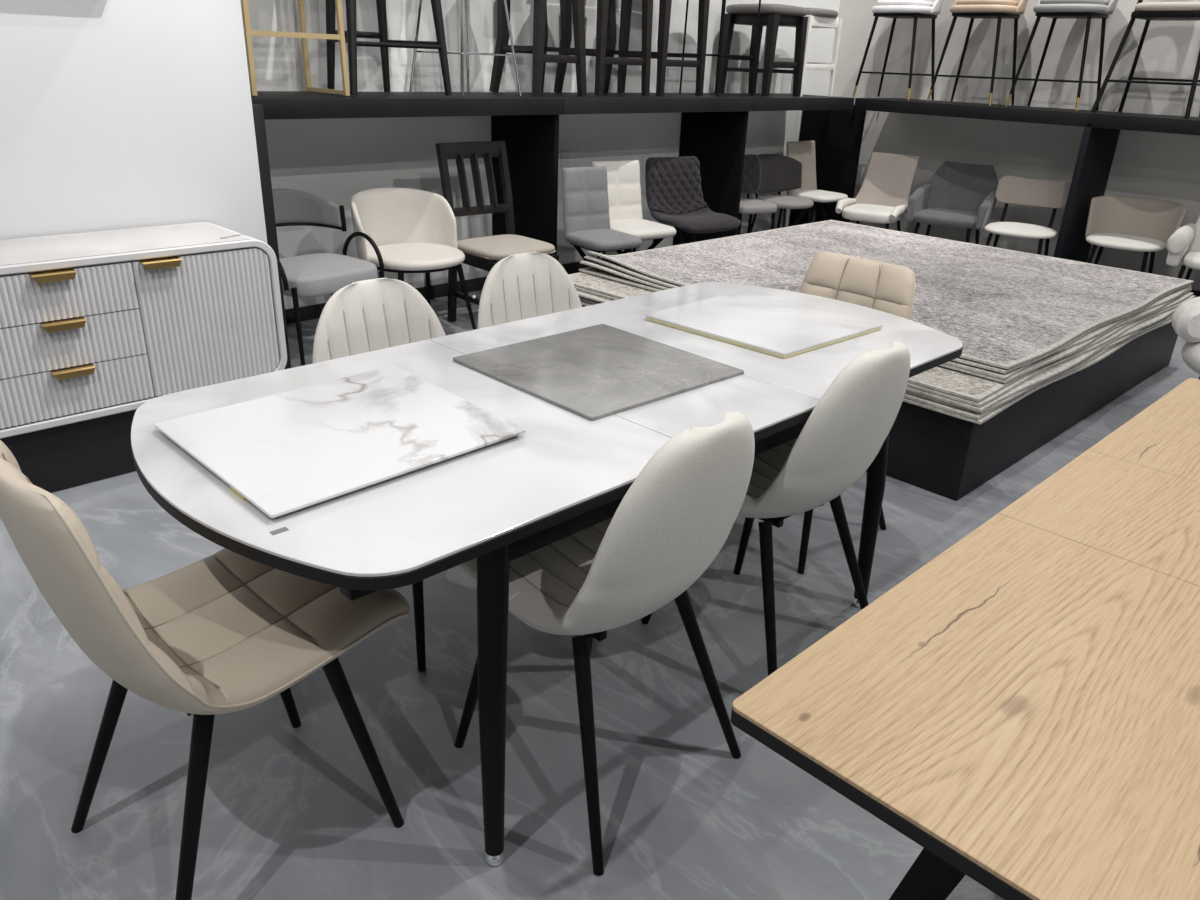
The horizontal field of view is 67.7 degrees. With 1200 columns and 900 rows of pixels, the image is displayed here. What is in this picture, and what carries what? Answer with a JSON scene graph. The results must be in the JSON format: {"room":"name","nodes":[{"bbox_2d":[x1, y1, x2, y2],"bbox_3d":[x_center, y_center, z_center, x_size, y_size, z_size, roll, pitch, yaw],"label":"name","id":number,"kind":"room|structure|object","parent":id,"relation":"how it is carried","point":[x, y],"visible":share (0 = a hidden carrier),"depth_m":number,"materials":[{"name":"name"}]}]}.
{"room":"store","nodes":[
{"label":"store","id":0,"kind":"room"},
{"bbox_2d":[0,0,266,242],"bbox_3d":[-3.526,-1.367,2.038,5.000,3.500,1.120,-20,32,-40],"label":"wall","id":1,"kind":"structure","parent":0,"point":[115,114],"depth_m":3.21,"materials":[{"name":"white paint"}]},
{"bbox_2d":[240,0,839,308],"bbox_3d":[0.066,-3.019,6.127,6.000,3.500,0.200,-20,32,-40],"label":"wall","id":2,"kind":"structure","parent":0,"point":[334,160],"depth_m":5.42,"materials":[{"name":"white paint"}]},
{"bbox_2d":[285,260,592,323],"bbox_3d":[-0.098,-1.355,6.580,5.660,0.080,0.024,-20,32,-40],"label":"baseboard","id":3,"kind":"structure","parent":2,"relation":"attached to","point":[310,312],"depth_m":5.71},
{"bbox_2d":[561,150,568,167],"bbox_3d":[-0.239,-1.993,6.128,0.075,0.115,0.011,-20,32,-40],"label":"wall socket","id":4,"kind":"object","parent":2,"relation":"attached to","point":[565,153],"visible":1,"depth_m":6.12,"materials":[{"name":"white plastic"}]},
{"bbox_2d":[0,290,1199,899],"bbox_3d":[2.510,0.790,2.164,11.000,0.100,12.000,-20,32,-40],"label":"floor","id":5,"kind":"structure","parent":0,"point":[289,813],"depth_m":1.99,"materials":[{"name":"stone"}]},
{"bbox_2d":[0,222,286,492],"bbox_3d":[-1.877,-0.290,3.091,1.475,0.805,0.461,-20,32,-40],"label":"sideboard","id":6,"kind":"object","parent":5,"relation":"on","point":[96,327],"visible":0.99,"depth_m":3.06,"materials":[{"name":"white wood"}]},
{"bbox_2d":[0,440,409,899],"bbox_3d":[-0.692,0.355,1.633,0.476,0.893,0.563,23,31,38],"label":"dining chair","id":7,"kind":"object","parent":5,"relation":"on","point":[225,631],"visible":0.84,"depth_m":1.51,"materials":[{"name":"beige leather"}]},
{"bbox_2d":[272,189,384,365],"bbox_3d":[-1.416,-0.835,4.381,0.558,0.802,0.572,19,29,33],"label":"armchair","id":8,"kind":"object","parent":5,"relation":"on","point":[318,274],"visible":0.52,"depth_m":4.36,"materials":[{"name":"grey fabric"}]},
{"bbox_2d":[312,278,445,671],"bbox_3d":[-0.449,0.037,2.380,0.560,0.893,0.476,23,31,39],"label":"dining chair","id":9,"kind":"object","parent":5,"relation":"on","point":[364,316],"visible":0.2,"depth_m":2.37,"materials":[{"name":"beige leather"}]},
{"bbox_2d":[350,187,475,329],"bbox_3d":[-1.008,-0.975,4.787,0.572,0.762,0.592,-17,30,-37],"label":"tub chair","id":10,"kind":"object","parent":5,"relation":"on","point":[413,230],"visible":0.88,"depth_m":4.83,"materials":[{"name":"beige leather"}]},
{"bbox_2d":[435,141,558,321],"bbox_3d":[-0.567,-1.195,5.044,0.482,0.990,0.559,-18,31,-39],"label":"chair","id":11,"kind":"object","parent":5,"relation":"on","point":[483,253],"visible":0.73,"depth_m":5.02,"materials":[{"name":"black wood"}]},
{"bbox_2d":[478,252,581,328],"bbox_3d":[-0.083,-0.117,2.763,0.476,0.893,0.560,-19,31,-40],"label":"dining chair","id":12,"kind":"object","parent":5,"relation":"on","point":[520,286],"visible":0.27,"depth_m":2.77,"materials":[{"name":"beige leather"}]},
{"bbox_2d":[131,282,962,865],"bbox_3d":[0.019,0.147,2.326,2.130,0.761,0.932,-20,32,-40],"label":"dining table","id":13,"kind":"object","parent":5,"relation":"on","point":[569,473],"visible":0.65,"depth_m":1.67,"materials":[{"name":"stone"}]},
{"bbox_2d":[154,366,525,517],"bbox_3d":[-0.495,-0.040,1.739,0.546,0.016,0.509,-20,32,-40],"label":"sample","id":14,"kind":"object","parent":13,"relation":"on","point":[285,453],"visible":1,"depth_m":1.69,"materials":[{"name":"white stone"}]},
{"bbox_2d":[453,324,743,420],"bbox_3d":[-0.002,-0.206,2.172,0.517,0.008,0.511,-20,32,-40],"label":"sample","id":15,"kind":"object","parent":13,"relation":"on","point":[595,372],"visible":1,"depth_m":2.13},
{"bbox_2d":[646,289,882,357],"bbox_3d":[0.478,-0.374,2.589,0.510,0.016,0.501,-20,32,-40],"label":"sample","id":16,"kind":"object","parent":13,"relation":"on","point":[766,323],"visible":1,"depth_m":2.54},
{"bbox_2d":[251,91,865,369],"bbox_3d":[0.188,-1.674,5.908,5.493,1.225,1.090,-20,32,-40],"label":"ledge","id":17,"kind":"object","parent":5,"relation":"on","point":[713,128],"visible":0.62,"depth_m":5.58,"materials":[{"name":"black wood"}]},
{"bbox_2d":[241,0,349,95],"bbox_3d":[-1.529,-2.236,4.144,0.492,1.083,0.418,-20,32,-40],"label":"bar stool","id":18,"kind":"object","parent":17,"relation":"on","point":[248,32],"visible":0.74,"depth_m":4.24,"materials":[{"name":"beige wood"}]},
{"bbox_2d":[325,0,451,95],"bbox_3d":[-1.126,-2.334,4.534,0.612,0.982,0.419,-20,32,-40],"label":"bar stool","id":19,"kind":"object","parent":17,"relation":"on","point":[351,35],"visible":0.9,"depth_m":4.63,"materials":[{"name":"black wood"}]},
{"bbox_2d":[409,0,521,95],"bbox_3d":[-0.746,-2.450,4.870,0.530,0.951,0.395,-20,32,-40],"label":"bar stool","id":20,"kind":"object","parent":17,"relation":"on","point":[415,50],"visible":0.95,"depth_m":4.93,"materials":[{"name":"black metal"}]},
{"bbox_2d":[489,0,586,95],"bbox_3d":[-0.366,-2.677,5.198,0.400,1.138,0.470,-20,32,-40],"label":"bar stool","id":21,"kind":"object","parent":17,"relation":"on","point":[539,49],"visible":1,"depth_m":5.23,"materials":[{"name":"wood"}]},
{"bbox_2d":[251,91,848,97],"bbox_3d":[-0.050,-2.244,5.733,5.212,0.060,0.630,-20,32,-40],"label":"shelf","id":22,"kind":"object","parent":17,"relation":"attached to","point":[261,94],"depth_m":5.21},
{"bbox_2d":[554,0,652,95],"bbox_3d":[0.020,-2.797,5.556,0.460,1.097,0.449,-20,32,-40],"label":"bar stool","id":23,"kind":"object","parent":17,"relation":"on","point":[605,51],"visible":0.83,"depth_m":5.59,"materials":[{"name":"wood"}]},
{"bbox_2d":[617,0,709,95],"bbox_3d":[0.415,-2.939,5.912,0.450,1.093,0.452,-20,32,-40],"label":"bar stool","id":24,"kind":"object","parent":17,"relation":"on","point":[661,55],"visible":0.88,"depth_m":5.92,"materials":[{"name":"wood"}]},
{"bbox_2d":[679,0,760,96],"bbox_3d":[0.838,-2.885,6.253,0.414,0.750,0.377,-20,32,-40],"label":"bar stool","id":25,"kind":"object","parent":17,"relation":"on","point":[719,55],"visible":0.81,"depth_m":6.23,"materials":[{"name":"black wood"}]},
{"bbox_2d":[716,4,807,96],"bbox_3d":[1.217,-2.988,6.687,0.494,0.620,0.509,-20,32,-40],"label":"bar stool","id":26,"kind":"object","parent":17,"relation":"on","point":[772,16],"visible":0.91,"depth_m":6.56,"materials":[{"name":"black wood"}]},
{"bbox_2d":[760,7,842,95],"bbox_3d":[1.571,-3.106,6.982,0.444,0.622,0.414,-20,32,-40],"label":"bar stool","id":27,"kind":"object","parent":17,"relation":"on","point":[817,17],"visible":0.51,"depth_m":6.86,"materials":[{"name":"white paint"}]},
{"bbox_2d":[562,166,641,266],"bbox_3d":[0.004,-1.242,5.398,0.361,0.855,0.458,-15,29,-34],"label":"chair","id":28,"kind":"object","parent":5,"relation":"on","point":[586,217],"visible":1,"depth_m":5.37,"materials":[{"name":"grey fabric"}]},
{"bbox_2d":[454,412,754,874],"bbox_3d":[-0.007,0.280,1.867,0.560,0.893,0.476,23,31,38],"label":"dining chair","id":29,"kind":"object","parent":5,"relation":"on","point":[684,504],"visible":0.7,"depth_m":1.63,"materials":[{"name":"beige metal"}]},
{"bbox_2d":[591,160,675,253],"bbox_3d":[0.207,-1.397,5.769,0.420,0.855,0.509,-14,29,-33],"label":"chair","id":30,"kind":"object","parent":5,"relation":"on","point":[623,177],"visible":0.64,"depth_m":5.79,"materials":[{"name":"beige fabric"}]},
{"bbox_2d":[645,156,740,243],"bbox_3d":[0.603,-1.519,6.065,0.500,0.851,0.549,-12,28,-30],"label":"velvet chair","id":31,"kind":"object","parent":5,"relation":"on","point":[674,195],"visible":0.99,"depth_m":6.06,"materials":[{"name":"black fabric"}]},
{"bbox_2d":[737,154,776,234],"bbox_3d":[1.134,-1.881,6.997,0.390,0.799,0.445,-8,26,-23],"label":"chair","id":32,"kind":"object","parent":5,"relation":"on","point":[751,177],"visible":0.42,"depth_m":7.00,"materials":[{"name":"fabric"}]},
{"bbox_2d":[641,341,910,675],"bbox_3d":[0.441,0.097,2.324,0.476,0.893,0.560,-19,31,-40],"label":"dining chair","id":33,"kind":"object","parent":5,"relation":"on","point":[847,428],"visible":0.66,"depth_m":2.06,"materials":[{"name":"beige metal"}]},
{"bbox_2d":[750,154,813,232],"bbox_3d":[1.480,-1.983,7.291,0.513,0.777,0.504,-15,29,-34],"label":"chair","id":34,"kind":"object","parent":5,"relation":"on","point":[779,173],"visible":0.67,"depth_m":7.36,"materials":[{"name":"fabric"}]},
{"bbox_2d":[786,140,847,225],"bbox_3d":[1.814,-2.141,7.574,0.413,0.870,0.502,-17,30,-37],"label":"chair","id":35,"kind":"object","parent":5,"relation":"on","point":[802,151],"visible":0.8,"depth_m":7.58,"materials":[{"name":"beige fabric"}]},
{"bbox_2d":[797,251,915,573],"bbox_3d":[0.655,-0.141,2.886,0.562,0.893,0.476,-20,32,-40],"label":"dining chair","id":36,"kind":"object","parent":5,"relation":"on","point":[881,286],"visible":0.23,"depth_m":2.87,"materials":[{"name":"beige leather"}]},
{"bbox_2d":[835,152,919,230],"bbox_3d":[2.226,-1.937,7.203,0.514,0.820,0.643,16,27,29],"label":"chair","id":37,"kind":"object","parent":5,"relation":"on","point":[883,195],"visible":0.98,"depth_m":7.24,"materials":[{"name":"beige fabric"}]},
{"bbox_2d":[582,305,1177,500],"bbox_3d":[1.448,-0.650,4.807,2.590,0.330,2.290,-20,32,-40],"label":"platform","id":38,"kind":"object","parent":5,"relation":"on","point":[945,455],"visible":0.24,"depth_m":3.46,"materials":[{"name":"black wood"}]},
{"bbox_2d":[580,300,1171,423],"bbox_3d":[1.474,-0.794,4.714,2.714,0.010,2.326,-20,32,-40],"label":"rug","id":39,"kind":"object","parent":38,"relation":"on","point":[1004,406],"visible":0.02,"depth_m":3.43,"materials":[{"name":"grey carpet"}]},
{"bbox_2d":[579,296,1173,419],"bbox_3d":[1.468,-0.810,4.718,2.673,0.011,2.339,-20,32,-40],"label":"rug","id":40,"kind":"object","parent":39,"relation":"on","point":[977,416],"visible":0.02,"depth_m":3.29,"materials":[{"name":"grey carpet"}]},
{"bbox_2d":[580,296,1141,413],"bbox_3d":[1.484,-0.823,4.715,2.663,0.011,2.292,-20,32,-40],"label":"rug","id":41,"kind":"object","parent":40,"relation":"on","point":[1135,332],"visible":0.02,"depth_m":3.28,"materials":[{"name":"grey carpet"}]},
{"bbox_2d":[576,289,1176,411],"bbox_3d":[1.471,-0.830,4.697,2.678,0.012,2.317,-20,32,-40],"label":"rug","id":42,"kind":"object","parent":41,"relation":"on","point":[1061,367],"visible":0.07,"depth_m":3.56,"materials":[{"name":"grey carpet"}]},
{"bbox_2d":[575,286,1194,406],"bbox_3d":[1.470,-0.849,4.710,2.638,0.011,2.312,-20,32,-40],"label":"rug","id":43,"kind":"object","parent":42,"relation":"on","point":[1014,384],"visible":0.03,"depth_m":3.55,"materials":[{"name":"grey carpet"}]},
{"bbox_2d":[568,272,1192,401],"bbox_3d":[1.479,-0.862,4.706,2.640,0.011,2.282,-20,32,-40],"label":"rug","id":44,"kind":"object","parent":43,"relation":"on","point":[943,379],"visible":0.09,"depth_m":3.38,"materials":[{"name":"grey carpet"}]},
{"bbox_2d":[579,267,1191,383],"bbox_3d":[1.551,-0.908,4.779,2.434,0.011,2.297,-20,32,-40],"label":"rug","id":45,"kind":"object","parent":44,"relation":"on","point":[591,270],"visible":0.03,"depth_m":3.85,"materials":[{"name":"grey carpet"}]},
{"bbox_2d":[580,261,1191,379],"bbox_3d":[1.552,-0.932,4.768,2.419,0.038,2.296,-20,32,-40],"label":"rug","id":46,"kind":"object","parent":45,"relation":"on","point":[1173,295],"visible":0.04,"depth_m":4.06,"materials":[{"name":"grey carpet"}]},
{"bbox_2d":[584,256,1190,373],"bbox_3d":[1.550,-0.952,4.764,2.401,0.045,2.276,-20,32,-40],"label":"rug","id":47,"kind":"object","parent":46,"relation":"on","point":[604,261],"visible":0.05,"depth_m":4.19,"materials":[{"name":"grey carpet"}]},
{"bbox_2d":[587,220,1193,368],"bbox_3d":[1.562,-0.973,4.762,2.394,0.055,2.272,-20,32,-40],"label":"rug","id":48,"kind":"object","parent":47,"relation":"on","point":[1007,309],"visible":0.81,"depth_m":4.63,"materials":[{"name":"grey carpet"}]},
{"bbox_2d":[906,161,997,243],"bbox_3d":[2.759,-1.822,7.020,0.596,0.795,0.610,16,27,29],"label":"armchair","id":49,"kind":"object","parent":5,"relation":"on","point":[957,195],"visible":0.98,"depth_m":7.02,"materials":[{"name":"grey fabric"}]},
{"bbox_2d":[731,378,1199,899],"bbox_3d":[1.133,0.548,1.519,1.886,0.760,0.920,-20,32,-40],"label":"dining table","id":50,"kind":"object","parent":5,"relation":"on","point":[1022,707],"visible":1,"depth_m":1.09,"materials":[{"name":"brown wood"}]},
{"bbox_2d":[854,98,1199,262],"bbox_3d":[3.894,-1.622,6.130,0.629,1.225,4.695,-20,32,-40],"label":"ledge","id":51,"kind":"object","parent":5,"relation":"on","point":[1101,132],"visible":0.8,"depth_m":6.35,"materials":[{"name":"black wood"}]},
{"bbox_2d":[852,0,943,99],"bbox_3d":[2.409,-3.273,7.094,0.512,0.901,0.533,-20,32,-40],"label":"bar stool","id":52,"kind":"object","parent":51,"relation":"on","point":[895,9],"visible":0.99,"depth_m":6.93,"materials":[{"name":"black metal"}]},
{"bbox_2d":[927,0,1027,105],"bbox_3d":[2.862,-3.070,6.675,0.512,0.901,0.533,-20,32,-40],"label":"bar stool","id":53,"kind":"object","parent":51,"relation":"on","point":[973,9],"visible":0.99,"depth_m":6.51,"materials":[{"name":"black metal"}]},
{"bbox_2d":[865,98,1199,122],"bbox_3d":[3.914,-2.156,5.898,0.628,0.060,4.680,-20,32,-40],"label":"shelf","id":54,"kind":"object","parent":51,"relation":"attached to","point":[1028,114],"depth_m":6.44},
{"bbox_2d":[1005,0,1117,110],"bbox_3d":[3.288,-2.880,6.281,0.512,0.901,0.533,-20,32,-40],"label":"bar stool","id":55,"kind":"object","parent":51,"relation":"on","point":[1055,9],"visible":1,"depth_m":6.13,"materials":[{"name":"black metal"}]},
{"bbox_2d":[1091,0,1199,118],"bbox_3d":[3.732,-2.732,5.840,0.477,1.023,0.597,-20,32,-40],"label":"bar stool","id":56,"kind":"object","parent":51,"relation":"on","point":[1148,11],"visible":1,"depth_m":5.78,"materials":[{"name":"black metal"}]},
{"bbox_2d":[984,175,1070,255],"bbox_3d":[3.091,-1.589,6.570,0.512,0.755,0.566,16,27,29],"label":"chair","id":57,"kind":"object","parent":5,"relation":"on","point":[1013,190],"visible":0.93,"depth_m":6.58,"materials":[{"name":"beige fabric"}]},
{"bbox_2d":[1085,196,1187,273],"bbox_3d":[3.683,-1.397,6.278,0.598,0.683,0.601,19,29,33],"label":"tub chair","id":58,"kind":"object","parent":5,"relation":"on","point":[1132,223],"visible":0.94,"depth_m":6.31,"materials":[{"name":"beige fabric"}]},
{"bbox_2d":[1166,215,1199,279],"bbox_3d":[4.042,-1.190,5.772,0.667,0.737,0.592,19,29,33],"label":"armchair","id":59,"kind":"object","parent":5,"relation":"on","point":[1183,246],"visible":0.91,"depth_m":5.71,"materials":[{"name":"beige fabric"}]},
{"bbox_2d":[1172,297,1199,378],"bbox_3d":[2.653,-0.276,3.693,0.575,0.634,0.575,-10,27,-26],"label":"boucle chair","id":60,"kind":"object","parent":5,"relation":"on","point":[1186,317],"visible":0.86,"depth_m":3.61,"materials":[{"name":"white fabric"}]},
{"bbox_2d":[832,0,1199,290],"bbox_3d":[4.301,-2.739,5.880,0.200,3.500,6.200,-20,32,-40],"label":"wall","id":61,"kind":"structure","parent":0,"point":[1164,166],"depth_m":6.90,"materials":[{"name":"white paint"}]},
{"bbox_2d":[1189,290,1199,296],"bbox_3d":[4.193,-1.130,6.462,0.024,0.080,6.000,-20,32,-40],"label":"baseboard","id":62,"kind":"structure","parent":61,"relation":"attached to","point":[1196,293],"depth_m":6.38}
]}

